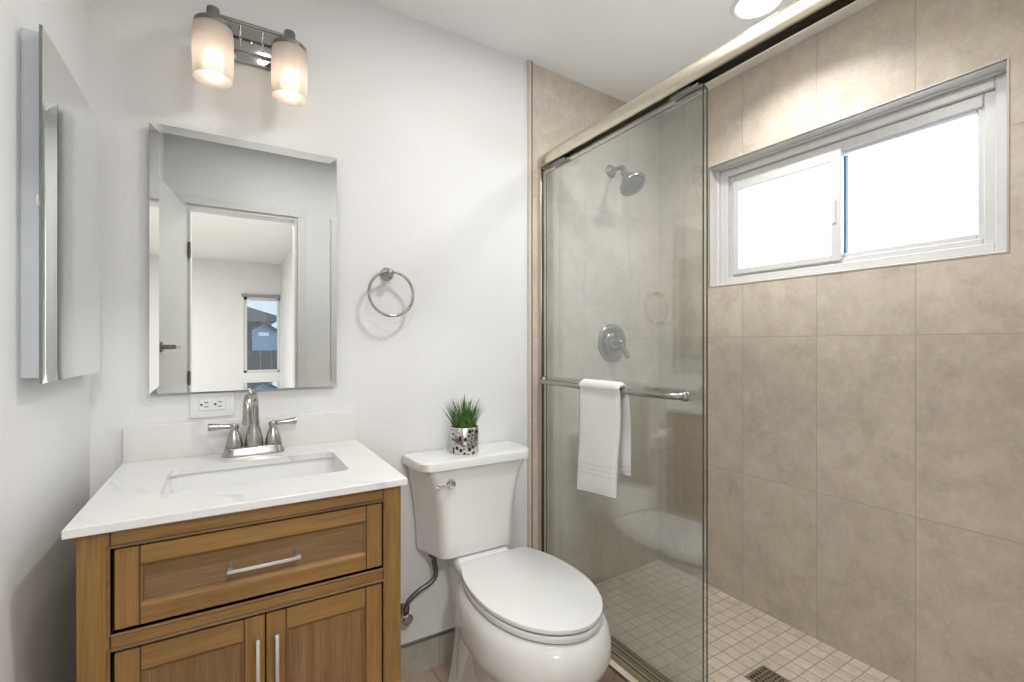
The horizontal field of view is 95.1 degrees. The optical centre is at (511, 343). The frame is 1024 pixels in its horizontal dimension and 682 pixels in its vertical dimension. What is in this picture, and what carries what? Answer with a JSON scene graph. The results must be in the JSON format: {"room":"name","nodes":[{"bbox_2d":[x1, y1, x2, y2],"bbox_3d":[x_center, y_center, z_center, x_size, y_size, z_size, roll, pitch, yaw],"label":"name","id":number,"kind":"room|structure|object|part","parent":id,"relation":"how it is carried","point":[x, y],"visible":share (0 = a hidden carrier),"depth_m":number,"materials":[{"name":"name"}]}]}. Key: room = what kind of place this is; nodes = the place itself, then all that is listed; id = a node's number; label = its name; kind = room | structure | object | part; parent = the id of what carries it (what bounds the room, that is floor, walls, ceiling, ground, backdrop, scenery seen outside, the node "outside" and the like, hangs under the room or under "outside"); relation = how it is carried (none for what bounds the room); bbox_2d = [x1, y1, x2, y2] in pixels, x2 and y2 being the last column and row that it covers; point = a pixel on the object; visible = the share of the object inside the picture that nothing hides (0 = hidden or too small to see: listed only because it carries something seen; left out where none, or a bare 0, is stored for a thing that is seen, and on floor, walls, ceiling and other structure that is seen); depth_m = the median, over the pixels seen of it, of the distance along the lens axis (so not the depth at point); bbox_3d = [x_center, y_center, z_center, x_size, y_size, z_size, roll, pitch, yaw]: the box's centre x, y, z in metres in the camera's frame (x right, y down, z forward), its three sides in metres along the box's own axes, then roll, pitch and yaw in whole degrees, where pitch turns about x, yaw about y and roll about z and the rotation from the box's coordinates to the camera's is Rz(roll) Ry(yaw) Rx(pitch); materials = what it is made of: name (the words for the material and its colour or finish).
{"room":"bathroom","nodes":[
{"label":"bathroom","id":0,"kind":"room"},
{"bbox_2d":[0,0,89,681],"bbox_3d":[-0.731,0.006,0.464,0.120,2.440,1.820,0,0,-31],"label":"wall","id":1,"kind":"structure","parent":0,"point":[45,428],"depth_m":0.90,"materials":[{"name":"paint"}]},
{"bbox_2d":[20,24,99,383],"bbox_3d":[-0.979,-0.253,1.027,0.036,0.650,0.442,0,0,-31],"label":"medicine cabinet","id":2,"kind":"object","parent":1,"relation":"attached to","point":[60,130],"visible":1,"depth_m":0.92,"materials":[{"name":"silver mirror"}]},
{"bbox_2d":[90,0,658,644],"bbox_3d":[-0.186,0.006,1.972,2.610,2.440,0.200,0,0,-31],"label":"wall","id":3,"kind":"structure","parent":0,"point":[424,125],"depth_m":1.77,"materials":[{"name":"paint"}]},
{"bbox_2d":[190,392,233,417],"bbox_3d":[-0.906,0.184,1.416,0.114,0.074,0.009,0,0,-31],"label":"wall outlet","id":4,"kind":"object","parent":3,"relation":"attached to","point":[215,404],"visible":1,"depth_m":1.41,"materials":[{"name":"white plastic"}]},
{"bbox_2d":[199,398,225,410],"bbox_3d":[-0.905,0.182,1.414,0.069,0.036,0.004,0,0,-31],"label":"receptacle","id":5,"kind":"object","parent":4,"relation":"attached to","point":[205,404],"depth_m":1.41,"materials":[{"name":"white plastic"}]},
{"bbox_2d":[123,410,354,462],"bbox_3d":[-0.815,0.281,1.466,0.626,0.101,0.016,0,0,-31],"label":"backsplash","id":6,"kind":"structure","parent":3,"relation":"attached to","point":[148,442],"depth_m":1.40,"materials":[{"name":"white stone"}]},
{"bbox_2d":[149,122,336,393],"bbox_3d":[-0.816,-0.243,1.464,0.505,0.771,0.020,0,0,-31],"label":"wall mirror","id":7,"kind":"object","parent":3,"relation":"attached to","point":[243,234],"visible":1,"depth_m":1.44,"materials":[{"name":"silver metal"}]},
{"bbox_2d":[191,5,307,106],"bbox_3d":[-0.779,-0.866,1.404,0.299,0.232,0.161,0,0,-31],"label":"vanity light","id":8,"kind":"object","parent":3,"relation":"attached to","point":[217,43],"visible":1,"depth_m":1.38,"materials":[{"name":"white glass"}]},
{"bbox_3d":[-0.848,-0.822,1.328,0.102,0.144,0.102,0,0,-31],"label":"lamp shade","id":9,"kind":"part","parent":8,"relation":"part of","materials":[{"name":"white glass"}]},
{"bbox_3d":[-0.848,-0.804,1.328,0.056,0.079,0.056,0,0,-31],"label":"bulb","id":10,"kind":"part","parent":8,"relation":"part of","materials":[{"name":"white glass"}]},
{"bbox_3d":[-0.857,-0.925,1.367,0.035,0.053,0.113,0,0,-12],"label":"arm","id":11,"kind":"part","parent":8,"relation":"part of","materials":[{"name":"silver metal"}]},
{"bbox_3d":[-0.783,-0.958,1.411,0.197,0.012,0.012,0,0,-31],"label":"cross rod","id":12,"kind":"part","parent":8,"relation":"part of","materials":[{"name":"silver metal"}]},
{"bbox_3d":[-0.679,-0.822,1.429,0.102,0.144,0.102,0,0,-31],"label":"lamp shade","id":13,"kind":"part","parent":8,"relation":"part of","materials":[{"name":"white glass"}]},
{"bbox_3d":[-0.679,-0.804,1.429,0.056,0.079,0.056,0,0,-31],"label":"bulb","id":14,"kind":"part","parent":8,"relation":"part of","materials":[{"name":"white glass"}]},
{"bbox_3d":[-0.709,-0.925,1.456,0.113,0.053,0.035,0,0,40],"label":"arm","id":15,"kind":"part","parent":8,"relation":"part of","materials":[{"name":"silver metal"}]},
{"bbox_2d":[367,267,414,316],"bbox_3d":[-0.435,-0.185,1.669,0.168,0.183,0.062,0,0,-31],"label":"towel ring","id":16,"kind":"object","parent":3,"relation":"attached to","point":[386,274],"visible":1,"depth_m":1.65,"materials":[{"name":"silver metal"}]},
{"bbox_3d":[-0.438,-0.252,1.667,0.049,0.049,0.062,0,0,-31],"label":"post","id":17,"kind":"part","parent":16,"relation":"part of","materials":[{"name":"silver metal"}]},
{"bbox_2d":[401,553,437,625],"bbox_3d":[-0.345,0.881,1.710,0.143,0.251,0.085,0,0,-31],"label":"water supply line","id":18,"kind":"object","parent":3,"relation":"attached to","point":[407,618],"visible":0.88,"depth_m":1.69,"materials":[{"name":"silver metal"}]},
{"bbox_3d":[-0.372,0.981,1.666,0.040,0.040,0.017,0,0,-31],"label":"valve handle","id":19,"kind":"part","parent":18,"relation":"part of","materials":[{"name":"silver metal"}]},
{"bbox_2d":[401,627,454,679],"bbox_3d":[-0.528,1.167,1.641,1.442,0.118,0.014,0,0,-31],"label":"baseboard","id":20,"kind":"structure","parent":3,"relation":"attached to","point":[428,652],"depth_m":1.76,"materials":[{"name":"tile"}]},
{"bbox_2d":[527,60,532,548],"bbox_3d":[0.076,0.006,2.007,0.018,2.440,0.014,0,0,-31],"label":"trim","id":21,"kind":"structure","parent":3,"relation":"attached to","point":[529,62],"depth_m":2.00,"materials":[{"name":"silver metal"}]},
{"bbox_2d":[598,324,629,361],"bbox_3d":[0.511,-0.005,2.257,0.186,0.186,0.092,0,0,-31],"label":"shower valve","id":22,"kind":"object","parent":3,"relation":"attached to","point":[611,339],"visible":1,"depth_m":2.26,"materials":[{"name":"silver metal"}]},
{"bbox_3d":[0.516,0.015,2.252,0.076,0.112,0.080,0,0,-31],"label":"lever handle","id":23,"kind":"part","parent":22,"relation":"part of","materials":[{"name":"silver metal"}]},
{"bbox_2d":[606,165,645,195],"bbox_3d":[0.517,-0.780,2.181,0.128,0.193,0.227,0,0,-31],"label":"shower fixture","id":24,"kind":"object","parent":3,"relation":"attached to","point":[632,183],"visible":1,"depth_m":2.13,"materials":[{"name":"silver metal"}]},
{"bbox_3d":[0.509,-0.824,2.233,0.035,0.063,0.135,0,0,-20],"label":"arm","id":25,"kind":"part","parent":24,"relation":"part of","materials":[{"name":"silver metal"}]},
{"bbox_2d":[537,0,857,681],"bbox_3d":[0.528,0.141,1.413,0.079,1.930,1.504,0,0,-31],"label":"shower door frame","id":26,"kind":"object","parent":3,"relation":"attached to","point":[799,15],"visible":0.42,"depth_m":1.52,"materials":[{"name":"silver metal"}]},
{"bbox_2d":[539,82,703,681],"bbox_3d":[0.312,0.149,1.673,0.071,1.882,0.814,0,0,-31],"label":"shower door","id":27,"kind":"structure","parent":26,"relation":"attached to","point":[684,396],"depth_m":1.35,"materials":[{"name":"silver glass"}]},
{"bbox_2d":[577,379,630,497],"bbox_3d":[0.315,0.326,1.625,0.074,0.400,0.215,0,0,-29],"label":"hand towel","id":28,"kind":"object","parent":27,"relation":"hanging from","point":[604,413],"visible":1,"depth_m":1.58,"materials":[{"name":"white fabric"}]},
{"bbox_2d":[546,79,707,681],"bbox_3d":[0.359,0.149,1.706,0.012,1.882,0.806,0,0,-31],"label":"shower door","id":29,"kind":"structure","parent":26,"relation":"attached to","point":[698,90],"depth_m":1.36,"materials":[{"name":"clear glass"}]},
{"bbox_3d":[0.522,-0.793,1.408,0.063,0.062,1.501,0,0,-31],"label":"header rail","id":30,"kind":"part","parent":26,"relation":"part of","materials":[{"name":"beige metal"}]},
{"bbox_2d":[401,661,451,681],"bbox_3d":[-0.054,1.256,0.872,1.460,0.060,1.820,0,0,-31],"label":"floor","id":31,"kind":"structure","parent":0,"point":[440,673],"depth_m":1.73,"materials":[{"name":"tile"}]},
{"bbox_2d":[76,486,400,681],"bbox_3d":[-0.665,0.787,1.224,0.605,0.877,0.578,0,0,-31],"label":"vanity cabinet","id":32,"kind":"object","parent":31,"relation":"on","point":[305,591],"visible":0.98,"depth_m":0.99,"materials":[{"name":"brown wood"}]},
{"bbox_3d":[-0.785,0.787,0.884,0.048,0.877,0.045,0,0,-31],"label":"corner post","id":33,"kind":"part","parent":32,"relation":"part of","materials":[{"name":"brown wood"}]},
{"bbox_3d":[-0.645,0.850,0.953,0.250,0.534,0.020,0,0,-31],"label":"cabinet door","id":34,"kind":"part","parent":32,"relation":"part of","materials":[{"name":"brown wood"}]},
{"bbox_2d":[62,439,407,539],"bbox_3d":[-0.673,0.340,1.234,0.632,0.018,0.560,0,0,-31],"label":"countertop","id":35,"kind":"structure","parent":32,"relation":"on","point":[133,497],"depth_m":1.08,"materials":[{"name":"white stone"}]},
{"bbox_2d":[208,390,296,457],"bbox_3d":[-0.762,0.233,1.385,0.236,0.196,0.133,0,0,-31],"label":"faucet","id":36,"kind":"object","parent":35,"relation":"on","point":[254,445],"visible":1,"depth_m":1.39,"materials":[{"name":"silver metal"}]},
{"bbox_3d":[-0.843,0.269,1.378,0.089,0.076,0.046,0,0,-31],"label":"handle","id":37,"kind":"part","parent":36,"relation":"part of","materials":[{"name":"silver metal"}]},
{"bbox_3d":[-0.772,0.221,1.377,0.051,0.172,0.129,0,0,-12],"label":"spout","id":38,"kind":"part","parent":36,"relation":"part of","materials":[{"name":"silver metal"}]},
{"bbox_3d":[-0.717,0.269,1.453,0.089,0.076,0.046,0,0,-31],"label":"handle","id":39,"kind":"part","parent":36,"relation":"part of","materials":[{"name":"silver metal"}]},
{"bbox_2d":[163,458,344,493],"bbox_3d":[-0.663,0.414,1.233,0.444,0.130,0.290,0,0,-31],"label":"sink","id":40,"kind":"object","parent":35,"relation":"in","point":[253,474],"visible":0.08,"depth_m":1.33,"materials":[{"name":"ceramic"}]},
{"bbox_3d":[-0.542,0.562,1.023,0.512,0.032,0.028,0,0,-31],"label":"rail","id":41,"kind":"part","parent":32,"relation":"part of","materials":[{"name":"brown wood"}]},
{"bbox_3d":[-0.542,0.366,1.023,0.512,0.035,0.028,0,0,-31],"label":"rail","id":42,"kind":"part","parent":32,"relation":"part of","materials":[{"name":"brown wood"}]},
{"bbox_3d":[-0.537,0.464,1.018,0.503,0.152,0.020,0,0,-31],"label":"drawer","id":43,"kind":"part","parent":32,"relation":"part of","materials":[{"name":"brown wood"}]},
{"bbox_3d":[-0.536,0.690,0.986,0.009,0.152,0.037,0,0,-31],"label":"door handle","id":44,"kind":"part","parent":32,"relation":"part of","materials":[{"name":"silver metal"}]},
{"bbox_3d":[-0.527,0.462,0.998,0.138,0.009,0.047,0,0,-31],"label":"drawer pull","id":45,"kind":"part","parent":32,"relation":"part of","materials":[{"name":"silver metal"}]},
{"bbox_3d":[-0.505,0.690,1.005,0.009,0.152,0.037,0,0,-31],"label":"door handle","id":46,"kind":"part","parent":32,"relation":"part of","materials":[{"name":"silver metal"}]},
{"bbox_3d":[-0.428,0.850,1.083,0.250,0.534,0.020,0,0,-31],"label":"cabinet door","id":47,"kind":"part","parent":32,"relation":"part of","materials":[{"name":"brown wood"}]},
{"bbox_3d":[-0.307,0.787,1.172,0.044,0.877,0.045,0,0,-31],"label":"corner post","id":48,"kind":"part","parent":32,"relation":"part of","materials":[{"name":"brown wood"}]},
{"bbox_2d":[402,441,611,681],"bbox_3d":[-0.011,0.816,1.522,0.475,0.824,0.742,0,0,-31],"label":"toilet","id":49,"kind":"object","parent":31,"relation":"on","point":[523,614],"visible":1,"depth_m":1.51,"materials":[{"name":"ceramic"}]},
{"bbox_3d":[-0.228,0.489,1.618,0.083,0.038,0.024,0,0,-40],"label":"flush lever","id":50,"kind":"part","parent":49,"relation":"part of","materials":[{"name":"silver metal"}]},
{"bbox_2d":[438,397,488,454],"bbox_3d":[-0.187,0.293,1.755,0.191,0.221,0.179,0,0,-16],"label":"potted plant","id":51,"kind":"object","parent":49,"relation":"on","point":[463,434],"visible":1,"depth_m":1.71,"materials":[{"name":"green plant"}]},
{"bbox_3d":[-0.177,0.354,1.746,0.104,0.098,0.104,0,0,-31],"label":"pot","id":52,"kind":"part","parent":51,"relation":"part of","materials":[{"name":"white ceramic"}]},
{"bbox_3d":[-0.155,0.597,1.765,0.443,0.318,0.163,0,0,-31],"label":"tank","id":53,"kind":"part","parent":49,"relation":"part of","materials":[{"name":"ceramic"}]},
{"bbox_3d":[-0.154,0.420,1.759,0.473,0.034,0.186,0,0,-31],"label":"tank lid","id":54,"kind":"part","parent":49,"relation":"part of","materials":[{"name":"ceramic"}]},
{"bbox_3d":[0.065,0.779,1.461,0.365,0.018,0.504,0,0,-31],"label":"seat","id":55,"kind":"part","parent":49,"relation":"part of","materials":[{"name":"plastic"}]},
{"bbox_3d":[0.064,0.758,1.462,0.366,0.014,0.506,0,0,-31],"label":"seat lid","id":56,"kind":"part","parent":49,"relation":"part of","materials":[{"name":"plastic"}]},
{"bbox_2d":[598,659,638,681],"bbox_3d":[0.521,1.166,1.406,0.112,0.121,1.500,0,0,-31],"label":"curb","id":57,"kind":"object","parent":31,"relation":"on","point":[614,673],"depth_m":1.59,"materials":[{"name":"tile"}]},
{"bbox_2d":[365,0,878,116],"bbox_3d":[0.305,-1.264,1.264,2.720,0.100,2.120,0,0,-31],"label":"ceiling","id":58,"kind":"structure","parent":0,"point":[621,50],"depth_m":1.81,"materials":[{"name":"paint"}]},
{"bbox_2d":[730,0,785,20],"bbox_3d":[0.875,-1.210,1.663,0.180,0.008,0.180,0,0,-31],"label":"recessed light","id":59,"kind":"object","parent":58,"relation":"in","point":[742,10],"visible":1,"depth_m":1.69,"materials":[{"name":"white plastic"}]},
{"bbox_2d":[595,560,901,681],"bbox_3d":[0.871,1.188,1.647,0.735,0.075,1.552,0,0,-31],"label":"floor","id":60,"kind":"structure","parent":0,"point":[654,609],"depth_m":1.85,"materials":[{"name":"tile"}]},
{"bbox_2d":[744,665,790,681],"bbox_3d":[0.880,1.149,1.598,0.112,0.004,0.112,0,0,-31],"label":"floor drain","id":61,"kind":"object","parent":60,"relation":"on","point":[763,673],"visible":1,"depth_m":1.62,"materials":[{"name":"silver metal"}]},
{"bbox_2d":[659,0,1023,681],"bbox_3d":[1.331,0.006,1.742,0.150,2.440,1.880,0,0,-31],"label":"wall","id":62,"kind":"structure","parent":0,"point":[866,427],"depth_m":1.72,"materials":[{"name":"tile"}]},
{"bbox_2d":[708,57,1008,287],"bbox_3d":[1.248,-0.557,1.838,0.112,0.576,1.012,0,0,-31],"label":"trim","id":63,"kind":"structure","parent":62,"relation":"attached to","point":[712,172],"depth_m":1.73,"materials":[{"name":"metal"}]},
{"bbox_2d":[717,68,1005,285],"bbox_3d":[1.292,-0.557,1.864,0.100,0.568,1.004,0,0,-31],"label":"window","id":64,"kind":"structure","parent":62,"relation":"in","point":[984,97],"depth_m":1.74,"materials":[{"name":"plastic"}]},
{"bbox_3d":[1.169,-0.545,2.023,0.032,0.438,0.458,0,0,-31],"label":"sash","id":65,"kind":"part","parent":64,"relation":"part of","materials":[{"name":"plastic"}]},
{"bbox_3d":[1.437,-0.557,1.699,0.020,0.417,0.438,0,0,-31],"label":"screen frame","id":66,"kind":"part","parent":64,"relation":"part of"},
{"bbox_3d":[1.415,-0.548,1.679,0.030,0.445,0.450,0,0,-31],"label":"fixed frame","id":67,"kind":"part","parent":64,"relation":"part of","materials":[{"name":"plastic"}]}
]}

